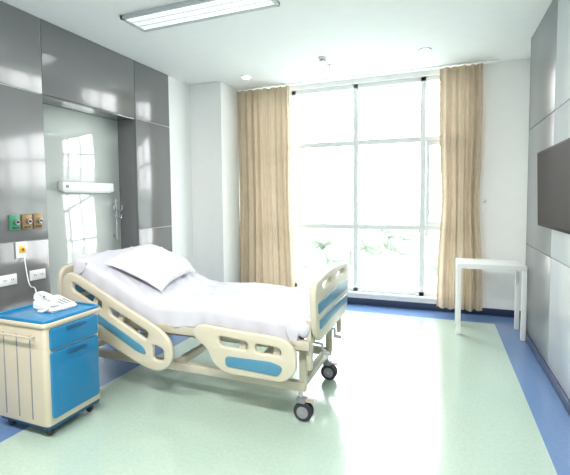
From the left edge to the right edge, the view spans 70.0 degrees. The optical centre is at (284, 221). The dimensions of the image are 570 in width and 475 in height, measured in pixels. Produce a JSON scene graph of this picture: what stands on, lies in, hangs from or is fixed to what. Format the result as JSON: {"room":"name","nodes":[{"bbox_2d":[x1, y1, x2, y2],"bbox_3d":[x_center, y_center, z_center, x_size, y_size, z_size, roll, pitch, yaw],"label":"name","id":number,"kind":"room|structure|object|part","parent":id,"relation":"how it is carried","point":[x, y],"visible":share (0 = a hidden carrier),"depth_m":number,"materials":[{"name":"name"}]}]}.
{"room":"hospital room","nodes":[
{"label":"hospital room","id":0,"kind":"room"},
{"bbox_2d":[0,1,193,317],"bbox_3d":[-2.646,-0.231,3.208,0.450,3.150,7.300,1,3,21],"label":"wall","id":1,"kind":"structure","parent":0,"point":[74,108],"depth_m":4.29,"materials":[{"name":"paint"}]},
{"bbox_2d":[0,273,16,286],"bbox_3d":[-2.324,0.490,3.417,0.018,0.090,0.150,1,3,21],"label":"wall socket","id":2,"kind":"object","parent":1,"relation":"attached to","point":[6,280],"visible":1,"depth_m":3.41,"materials":[{"name":"white plastic"}]},
{"bbox_2d":[9,215,19,230],"bbox_3d":[-2.282,0.007,3.458,0.056,0.130,0.090,1,3,21],"label":"outlet","id":3,"kind":"object","parent":1,"relation":"attached to","point":[14,220],"visible":1,"depth_m":3.44,"materials":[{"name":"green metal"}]},
{"bbox_2d":[15,241,27,258],"bbox_3d":[-2.274,0.244,3.522,0.030,0.140,0.100,1,3,21],"label":"switch","id":4,"kind":"object","parent":1,"relation":"attached to","point":[21,247],"visible":1,"depth_m":3.51,"materials":[{"name":"white plastic"}]},
{"bbox_2d":[21,214,32,229],"bbox_3d":[-2.242,0.001,3.560,0.056,0.130,0.090,1,3,21],"label":"outlet","id":5,"kind":"object","parent":1,"relation":"attached to","point":[27,221],"visible":1,"depth_m":3.55,"materials":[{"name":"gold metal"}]},
{"bbox_2d":[29,268,45,280],"bbox_3d":[-2.227,0.475,3.668,0.018,0.090,0.150,1,3,21],"label":"wall socket","id":6,"kind":"object","parent":1,"relation":"attached to","point":[40,273],"visible":1,"depth_m":3.66,"materials":[{"name":"white plastic"}]},
{"bbox_2d":[33,214,42,228],"bbox_3d":[-2.205,-0.005,3.658,0.056,0.130,0.090,1,3,21],"label":"outlet","id":7,"kind":"object","parent":1,"relation":"attached to","point":[37,218],"visible":1,"depth_m":3.64,"materials":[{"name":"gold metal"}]},
{"bbox_2d":[57,181,113,192],"bbox_3d":[-2.160,-0.374,4.456,0.087,0.112,0.690,1,3,21],"label":"lamp","id":8,"kind":"object","parent":1,"relation":"attached to","point":[63,186],"visible":1,"depth_m":4.37,"materials":[{"name":"white plastic"}]},
{"bbox_2d":[60,191,110,192],"bbox_3d":[-2.167,-0.326,4.462,0.060,0.014,0.630,1,3,21],"label":"diffuser","id":9,"kind":"object","parent":8,"relation":"attached to","point":[60,191],"depth_m":4.42,"materials":[{"name":"white plastic"}]},
{"bbox_2d":[112,199,122,240],"bbox_3d":[-2.014,-0.024,4.855,0.083,0.500,0.154,1,3,21],"label":"hook","id":10,"kind":"object","parent":1,"relation":"attached to","point":[115,209],"visible":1,"depth_m":4.85,"materials":[{"name":"silver metal"}]},
{"bbox_3d":[-2.027,-0.024,4.860,0.055,0.500,0.030,1,3,21],"label":"rod","id":11,"kind":"part","parent":10,"relation":"part of","materials":[{"name":"silver metal"}]},
{"bbox_2d":[190,81,240,282],"bbox_3d":[-1.014,-0.410,6.154,0.514,3.150,0.620,1,3,21],"label":"pillar","id":12,"kind":"structure","parent":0,"point":[213,105],"depth_m":5.88,"materials":[{"name":"paint"}]},
{"bbox_2d":[0,0,552,90],"bbox_3d":[-0.528,-1.840,2.365,4.970,0.120,7.670,1,3,21],"label":"ceiling","id":13,"kind":"structure","parent":0,"point":[283,44],"depth_m":4.13,"materials":[{"name":"paint"}]},
{"bbox_2d":[120,0,279,31],"bbox_3d":[-0.758,-1.825,3.523,1.410,0.035,0.320,1,3,21],"label":"ceiling light","id":14,"kind":"object","parent":13,"relation":"attached to","point":[189,11],"depth_m":3.53,"materials":[{"name":"white plastic"}]},
{"bbox_2d":[241,75,250,78],"bbox_3d":[-0.523,-1.947,5.476,0.148,0.015,0.148,1,3,21],"label":"recessed light","id":15,"kind":"object","parent":13,"relation":"in","point":[242,76],"visible":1,"depth_m":5.44,"materials":[{"name":"white plastic"}]},
{"bbox_2d":[318,57,326,62],"bbox_3d":[0.442,-1.901,4.784,0.108,0.045,0.108,1,3,21],"label":"smoke detector","id":16,"kind":"object","parent":13,"relation":"attached to","point":[321,59],"visible":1,"depth_m":4.75,"materials":[{"name":"white plastic"}]},
{"bbox_2d":[238,59,499,90],"bbox_3d":[0.934,-1.962,5.503,3.500,0.012,0.040,1,3,21],"label":"rail","id":17,"kind":"object","parent":13,"relation":"attached to","point":[493,59],"visible":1,"depth_m":5.39,"materials":[{"name":"white plastic"}]},
{"bbox_2d":[237,85,294,287],"bbox_3d":[-0.303,-0.455,6.066,0.925,3.012,0.111,1,3,21],"label":"curtain","id":18,"kind":"object","parent":17,"relation":"hanging from","point":[266,232],"visible":0.97,"depth_m":6.05,"materials":[{"name":"fabric"}]},
{"bbox_2d":[436,63,482,311],"bbox_3d":[2.202,-0.403,5.100,0.540,3.052,0.114,1,3,21],"label":"curtain","id":19,"kind":"object","parent":17,"relation":"hanging from","point":[461,87],"visible":0.93,"depth_m":5.10,"materials":[{"name":"fabric"}]},
{"bbox_2d":[418,47,431,52],"bbox_3d":[1.561,-1.913,4.545,0.148,0.015,0.148,1,3,21],"label":"recessed light","id":20,"kind":"object","parent":13,"relation":"in","point":[426,49],"visible":1,"depth_m":4.52,"materials":[{"name":"white plastic"}]},
{"bbox_2d":[0,303,569,474],"bbox_3d":[-0.500,1.414,2.547,4.970,0.100,7.670,1,3,21],"label":"floor","id":21,"kind":"structure","parent":0,"point":[409,394],"depth_m":2.79,"materials":[{"name":"green laminate"}]},
{"bbox_2d":[0,301,99,435],"bbox_3d":[-1.615,0.979,2.786,0.510,0.763,0.484,1,3,21],"label":"bedside cabinet","id":22,"kind":"object","parent":21,"relation":"on","point":[49,362],"visible":0.89,"depth_m":2.62,"materials":[{"name":"blue plastic"}]},
{"bbox_2d":[0,304,91,320],"bbox_3d":[-1.622,0.612,2.782,0.448,0.012,0.406,1,3,21],"label":"tray","id":23,"kind":"object","parent":22,"relation":"on","point":[24,313],"depth_m":2.71,"materials":[{"name":"blue plastic"}]},
{"bbox_2d":[24,256,76,312],"bbox_3d":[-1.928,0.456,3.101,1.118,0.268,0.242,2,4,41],"label":"telephone","id":24,"kind":"object","parent":22,"relation":"on","point":[50,303],"visible":1,"depth_m":2.78,"materials":[{"name":"white plastic"}]},
{"bbox_3d":[-1.994,0.442,3.204,0.041,0.249,0.898,-3,4,-40],"label":"line cord","id":25,"kind":"part","parent":24,"relation":"part of","materials":[{"name":"white plastic"}]},
{"bbox_3d":[-1.592,0.570,2.702,0.106,0.064,0.007,-1,3,-2],"label":"handset cord","id":26,"kind":"part","parent":24,"relation":"part of","materials":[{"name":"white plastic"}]},
{"bbox_3d":[-1.397,0.728,2.703,0.022,0.140,0.370,1,3,21],"label":"drawer","id":27,"kind":"part","parent":22,"relation":"part of","materials":[{"name":"blue plastic"}]},
{"bbox_3d":[-1.394,1.020,2.719,0.022,0.425,0.370,1,3,21],"label":"door","id":28,"kind":"part","parent":22,"relation":"part of","materials":[{"name":"blue plastic"}]},
{"bbox_3d":[-1.381,0.681,2.699,0.016,0.018,0.155,1,3,21],"label":"drawer handle","id":29,"kind":"part","parent":22,"relation":"part of","materials":[{"name":"blue plastic"}]},
{"bbox_3d":[-1.384,1.042,2.716,0.006,0.300,0.280,1,3,21],"label":"door panel","id":30,"kind":"part","parent":22,"relation":"part of","materials":[{"name":"blue plastic"}]},
{"bbox_3d":[-1.379,0.842,2.708,0.016,0.020,0.155,1,3,21],"label":"door handle","id":31,"kind":"part","parent":22,"relation":"part of","materials":[{"name":"blue plastic"}]},
{"bbox_2d":[58,244,347,421],"bbox_3d":[-0.672,0.786,3.446,2.252,1.058,1.106,1,3,21],"label":"hospital bed","id":32,"kind":"object","parent":21,"relation":"on","point":[278,318],"visible":0.8,"depth_m":3.02,"materials":[{"name":"white fabric"}]},
{"bbox_3d":[-1.702,0.561,3.836,0.045,0.480,0.972,1,3,21],"label":"headboard","id":33,"kind":"part","parent":32,"relation":"part of","materials":[{"name":"beige plastic"}]},
{"bbox_2d":[105,244,194,290],"bbox_3d":[-1.159,0.374,3.583,0.493,0.318,0.675,0,3,11],"label":"pillow","id":34,"kind":"object","parent":32,"relation":"on","point":[157,266],"visible":1,"depth_m":3.38,"materials":[{"name":"fabric"}]},
{"bbox_3d":[-0.663,0.599,3.432,2.110,0.402,0.935,1,3,21],"label":"deck frame","id":35,"kind":"part","parent":32,"relation":"part of","materials":[{"name":"white fabric"}]},
{"bbox_3d":[-0.675,0.862,3.457,2.150,0.495,0.870,1,3,21],"label":"frame","id":36,"kind":"part","parent":32,"relation":"part of","materials":[{"name":"beige paint"}]},
{"bbox_3d":[0.351,0.555,3.043,0.045,0.445,0.972,1,3,21],"label":"footboard","id":37,"kind":"part","parent":32,"relation":"part of","materials":[{"name":"beige plastic"}]},
{"bbox_2d":[455,258,526,340],"bbox_3d":[2.269,0.836,4.541,0.670,0.785,0.440,1,3,21],"label":"side table","id":38,"kind":"object","parent":21,"relation":"on","point":[517,266],"visible":1,"depth_m":4.43,"materials":[{"name":"white paint"}]},
{"bbox_3d":[2.049,0.848,4.839,0.045,0.730,0.045,1,3,21],"label":"leg","id":39,"kind":"part","parent":38,"relation":"part of","materials":[{"name":"white paint"}]},
{"bbox_3d":[1.907,0.870,4.471,0.045,0.730,0.045,1,3,21],"label":"leg","id":40,"kind":"part","parent":38,"relation":"part of","materials":[{"name":"white paint"}]},
{"bbox_3d":[2.632,0.856,4.615,0.045,0.730,0.045,1,3,21],"label":"leg","id":41,"kind":"part","parent":38,"relation":"part of","materials":[{"name":"white paint"}]},
{"bbox_3d":[2.490,0.878,4.247,0.045,0.730,0.045,1,3,21],"label":"leg","id":42,"kind":"part","parent":38,"relation":"part of","materials":[{"name":"white paint"}]},
{"bbox_2d":[289,59,530,310],"bbox_3d":[0.838,-0.412,5.889,4.920,3.150,0.220,1,3,21],"label":"wall","id":43,"kind":"structure","parent":0,"point":[506,85],"depth_m":5.05,"materials":[{"name":"paint"}]},
{"bbox_2d":[289,75,440,296],"bbox_3d":[0.982,-0.462,5.788,3.060,2.920,0.100,1,3,21],"label":"frame","id":44,"kind":"object","parent":43,"relation":"attached to","point":[425,141],"visible":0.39,"depth_m":5.69,"materials":[{"name":"metal"}]},
{"bbox_2d":[295,287,436,300],"bbox_3d":[0.975,1.011,5.819,3.120,0.034,0.090,1,3,21],"label":"sill","id":45,"kind":"structure","parent":43,"relation":"attached to","point":[349,292],"depth_m":5.60,"materials":[{"name":"white plastic"}]},
{"bbox_2d":[347,297,520,317],"bbox_3d":[1.156,1.127,5.732,3.874,0.090,0.015,1,3,21],"label":"baseboard","id":46,"kind":"structure","parent":43,"relation":"attached to","point":[351,300],"depth_m":5.46,"materials":[{"name":"blue plastic"}]},
{"bbox_2d":[526,0,569,399],"bbox_3d":[1.653,-0.176,1.552,0.275,3.150,7.300,1,3,21],"label":"wall","id":47,"kind":"structure","parent":0,"point":[547,250],"depth_m":3.45,"materials":[{"name":"paint"}]},
{"bbox_2d":[526,331,569,415],"bbox_3d":[1.587,1.351,1.660,0.139,0.090,7.284,1,3,21],"label":"baseboard","id":48,"kind":"structure","parent":47,"relation":"attached to","point":[563,397],"depth_m":3.28,"materials":[{"name":"blue plastic"}]},
{"bbox_2d":[537,138,569,233],"bbox_3d":[2.038,-0.255,3.042,0.077,0.635,1.100,1,3,21],"label":"television","id":49,"kind":"object","parent":47,"relation":"attached to","point":[553,163],"visible":1,"depth_m":3.00,"materials":[{"name":"plastic"}]},
{"label":"outside","id":50,"kind":"structure","parent":0,"visible":0},
{"bbox_2d":[299,211,436,291],"bbox_3d":[91.816,1.494,238.403,500.000,0.200,490.000,1,3,21],"label":"ground","id":51,"kind":"structure","parent":50,"point":[308,275],"depth_m":89.45,"materials":[{"name":"white"}]},
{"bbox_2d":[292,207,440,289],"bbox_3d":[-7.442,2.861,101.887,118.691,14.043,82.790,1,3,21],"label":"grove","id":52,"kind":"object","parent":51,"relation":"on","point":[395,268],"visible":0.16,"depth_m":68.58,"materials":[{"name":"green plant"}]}
]}

